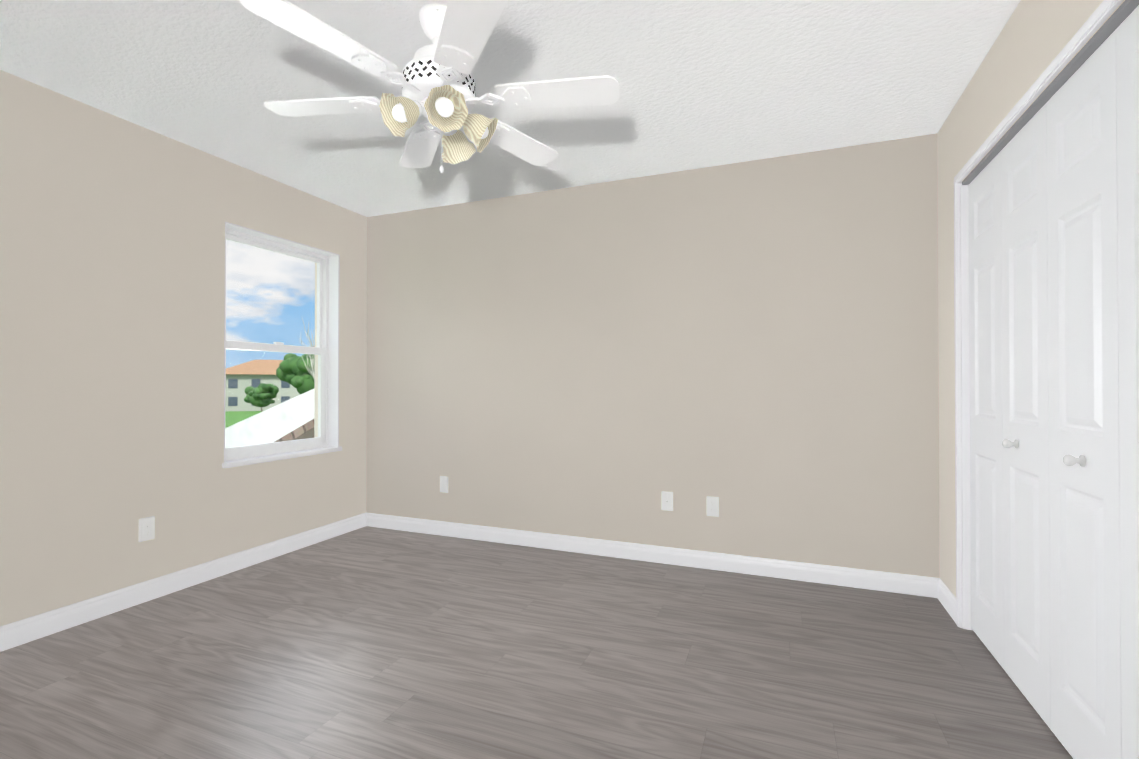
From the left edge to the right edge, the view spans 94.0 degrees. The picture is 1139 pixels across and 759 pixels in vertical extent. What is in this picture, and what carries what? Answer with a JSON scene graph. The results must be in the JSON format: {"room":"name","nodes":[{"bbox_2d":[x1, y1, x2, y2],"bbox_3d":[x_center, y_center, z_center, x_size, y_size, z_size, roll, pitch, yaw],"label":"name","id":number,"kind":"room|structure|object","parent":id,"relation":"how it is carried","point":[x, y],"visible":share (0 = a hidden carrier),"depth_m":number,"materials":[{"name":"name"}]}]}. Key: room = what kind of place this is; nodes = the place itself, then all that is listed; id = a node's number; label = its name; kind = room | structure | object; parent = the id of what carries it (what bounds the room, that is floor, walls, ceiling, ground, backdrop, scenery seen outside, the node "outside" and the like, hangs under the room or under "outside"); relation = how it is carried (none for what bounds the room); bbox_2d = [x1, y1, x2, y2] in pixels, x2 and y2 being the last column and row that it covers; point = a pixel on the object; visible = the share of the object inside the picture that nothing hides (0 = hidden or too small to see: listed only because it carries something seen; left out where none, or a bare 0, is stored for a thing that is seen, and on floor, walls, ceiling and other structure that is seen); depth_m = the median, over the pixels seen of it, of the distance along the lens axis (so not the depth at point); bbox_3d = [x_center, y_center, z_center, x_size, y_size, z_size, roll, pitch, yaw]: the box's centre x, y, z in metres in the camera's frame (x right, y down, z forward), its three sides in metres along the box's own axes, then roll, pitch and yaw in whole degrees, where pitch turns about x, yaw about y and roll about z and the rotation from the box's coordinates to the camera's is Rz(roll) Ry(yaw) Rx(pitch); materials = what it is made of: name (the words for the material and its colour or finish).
{"room":"empty bedroom","nodes":[
{"label":"empty bedroom","id":0,"kind":"room"},
{"bbox_2d":[0,70,366,626],"bbox_3d":[-2.444,-0.081,2.418,0.240,2.440,3.935,0,0,22],"label":"wall","id":1,"kind":"structure","parent":0,"point":[112,310],"depth_m":2.67,"materials":[{"name":"paint"}]},
{"bbox_2d":[139,516,153,541],"bbox_3d":[-2.181,0.771,2.740,0.007,0.115,0.070,0,0,22],"label":"electrical outlet","id":2,"kind":"object","parent":1,"relation":"attached to","point":[146,528],"visible":1,"depth_m":2.73,"materials":[{"name":"white plastic"}]},
{"bbox_2d":[0,513,367,651],"bbox_3d":[-2.327,1.088,2.362,0.013,0.100,3.935,0,0,22],"label":"baseboard","id":3,"kind":"structure","parent":1,"relation":"attached to","point":[17,633],"depth_m":2.77,"materials":[{"name":"white wood"}]},
{"bbox_2d":[225,228,328,460],"bbox_3d":[-1.985,-0.215,3.579,0.085,1.425,0.870,0,0,22],"label":"window","id":4,"kind":"structure","parent":1,"relation":"in","point":[321,350],"depth_m":3.71,"materials":[{"name":"white plastic"}]},
{"bbox_2d":[222,222,341,467],"bbox_3d":[-1.906,-0.203,3.547,0.115,1.449,0.894,0,0,22],"label":"window frame","id":5,"kind":"structure","parent":1,"relation":"attached to","point":[333,401],"depth_m":3.94,"materials":[{"name":"white"}]},
{"bbox_2d":[0,0,1019,216],"bbox_3d":[-0.324,-1.337,1.583,4.805,0.060,4.175,0,0,22],"label":"ceiling","id":6,"kind":"structure","parent":0,"point":[705,83],"depth_m":2.28,"materials":[{"name":"white paint"}]},
{"bbox_2d":[240,0,618,172],"bbox_3d":[-0.469,-1.016,1.910,1.258,0.578,1.266,0,0,22],"label":"ceiling fan","id":7,"kind":"object","parent":6,"relation":"hanging from","point":[437,83],"visible":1,"depth_m":1.82,"materials":[{"name":"white"}]},
{"bbox_2d":[0,526,1072,758],"bbox_3d":[-0.324,1.162,1.564,4.805,0.060,4.175,0,0,22],"label":"floor","id":8,"kind":"structure","parent":0,"point":[366,642],"depth_m":2.08,"materials":[{"name":"laminate"}]},
{"bbox_2d":[366,133,939,577],"bbox_3d":[0.426,-0.073,3.457,4.805,2.440,0.120,0,0,22],"label":"wall","id":9,"kind":"structure","parent":0,"point":[752,345],"depth_m":3.29,"materials":[{"name":"paint"}]},
{"bbox_2d":[440,476,447,492],"bbox_3d":[-0.928,0.775,3.921,0.070,0.115,0.007,0,0,22],"label":"electrical outlet","id":10,"kind":"object","parent":9,"relation":"attached to","point":[443,484],"visible":1,"depth_m":3.92,"materials":[{"name":"white plastic"}]},
{"bbox_2d":[368,513,931,596],"bbox_3d":[0.179,1.097,3.475,3.785,0.100,0.013,0,0,22],"label":"baseboard","id":11,"kind":"structure","parent":9,"relation":"attached to","point":[825,574],"depth_m":3.28,"materials":[{"name":"white wood"}]},
{"bbox_2d":[662,491,672,510],"bbox_3d":[0.608,0.758,3.305,0.070,0.115,0.016,0,0,22],"label":"electrical outlet","id":12,"kind":"object","parent":9,"relation":"attached to","point":[667,500],"visible":1,"depth_m":3.31,"materials":[{"name":"white plastic"}]},
{"bbox_2d":[707,497,718,516],"bbox_3d":[0.865,0.768,3.208,0.070,0.115,0.007,0,0,22],"label":"electrical outlet","id":13,"kind":"object","parent":9,"relation":"attached to","point":[712,506],"visible":1,"depth_m":3.21,"materials":[{"name":"white plastic"}]},
{"bbox_2d":[937,0,1124,627],"bbox_3d":[1.267,-0.092,0.940,0.120,2.440,3.935,0,0,22],"label":"wall","id":14,"kind":"structure","parent":0,"point":[1033,39],"depth_m":2.32,"materials":[{"name":"paint"}]},
{"bbox_2d":[932,577,956,623],"bbox_3d":[1.865,1.090,2.613,0.013,0.100,0.298,0,0,22],"label":"baseboard","id":15,"kind":"structure","parent":14,"relation":"attached to","point":[940,591],"depth_m":2.65,"materials":[{"name":"white wood"}]},
{"bbox_2d":[954,0,1122,629],"bbox_3d":[1.560,0.090,1.702,0.131,2.086,1.634,0,0,22],"label":"trim","id":16,"kind":"structure","parent":14,"relation":"attached to","point":[1094,22],"depth_m":2.43,"materials":[{"name":"white wood"}]},
{"bbox_2d":[962,0,1138,184],"bbox_3d":[1.544,-0.904,1.716,0.056,0.016,1.532,0,0,22],"label":"track rail","id":17,"kind":"object","parent":14,"relation":"in","point":[1114,21],"visible":0.67,"depth_m":1.59,"materials":[{"name":"silver metal"}]},
{"bbox_2d":[969,5,1138,758],"bbox_3d":[1.559,0.114,1.702,0.036,2.016,1.530,0,0,22],"label":"closet door","id":18,"kind":"structure","parent":14,"relation":"in","point":[1054,274],"depth_m":1.62,"materials":[{"name":"white wood"}]},
{"label":"outside","id":19,"kind":"structure","parent":0,"visible":0},
{"bbox_2d":[275,419,313,441],"bbox_3d":[-3.604,1.301,5.003,2.144,2.466,2.400,0,0,22],"label":"roof","id":20,"kind":"structure","parent":19,"point":[297,433],"depth_m":4.95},
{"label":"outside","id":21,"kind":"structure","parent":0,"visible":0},
{"bbox_2d":[225,411,260,427],"bbox_3d":[-170.463,5.234,121.409,399.500,0.200,700.000,0,0,22],"label":"lawn","id":22,"kind":"structure","parent":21,"point":[235,414],"depth_m":67.88,"materials":[{"name":"green plant"}]},
{"bbox_2d":[244,383,278,411],"bbox_3d":[-35.193,2.548,60.854,3.965,4.281,3.271,0,0,22],"label":"tree","id":23,"kind":"object","parent":22,"relation":"on","point":[267,401],"depth_m":59.67,"materials":[{"name":"green plant"}]},
{"bbox_2d":[225,360,299,411],"bbox_3d":[-48.617,0.825,86.968,16.200,8.100,11.200,0,0,-26],"label":"house","id":24,"kind":"structure","parent":22,"relation":"on","point":[247,368],"depth_m":81.67,"materials":[{"name":"grey"}]},
{"bbox_2d":[225,389,313,447],"bbox_3d":[-4.234,2.184,7.157,3.556,4.181,0.250,0,0,22],"label":"parapet","id":25,"kind":"object","parent":22,"relation":"on","point":[301,399],"depth_m":6.88,"materials":[{"name":"white paint"}]},
{"bbox_2d":[276,353,314,394],"bbox_3d":[-23.683,0.756,50.837,7.118,7.715,6.150,0,0,22],"label":"tree","id":26,"kind":"object","parent":22,"relation":"on","point":[296,377],"depth_m":48.69,"materials":[{"name":"green plant"}]},
{"bbox_2d":[297,318,314,378],"bbox_3d":[-11.580,0.622,25.967,2.912,7.612,3.498,0,0,22],"label":"bare tree","id":27,"kind":"object","parent":22,"relation":"on","point":[312,371],"depth_m":25.63,"materials":[{"name":"grey plant"}]}
]}

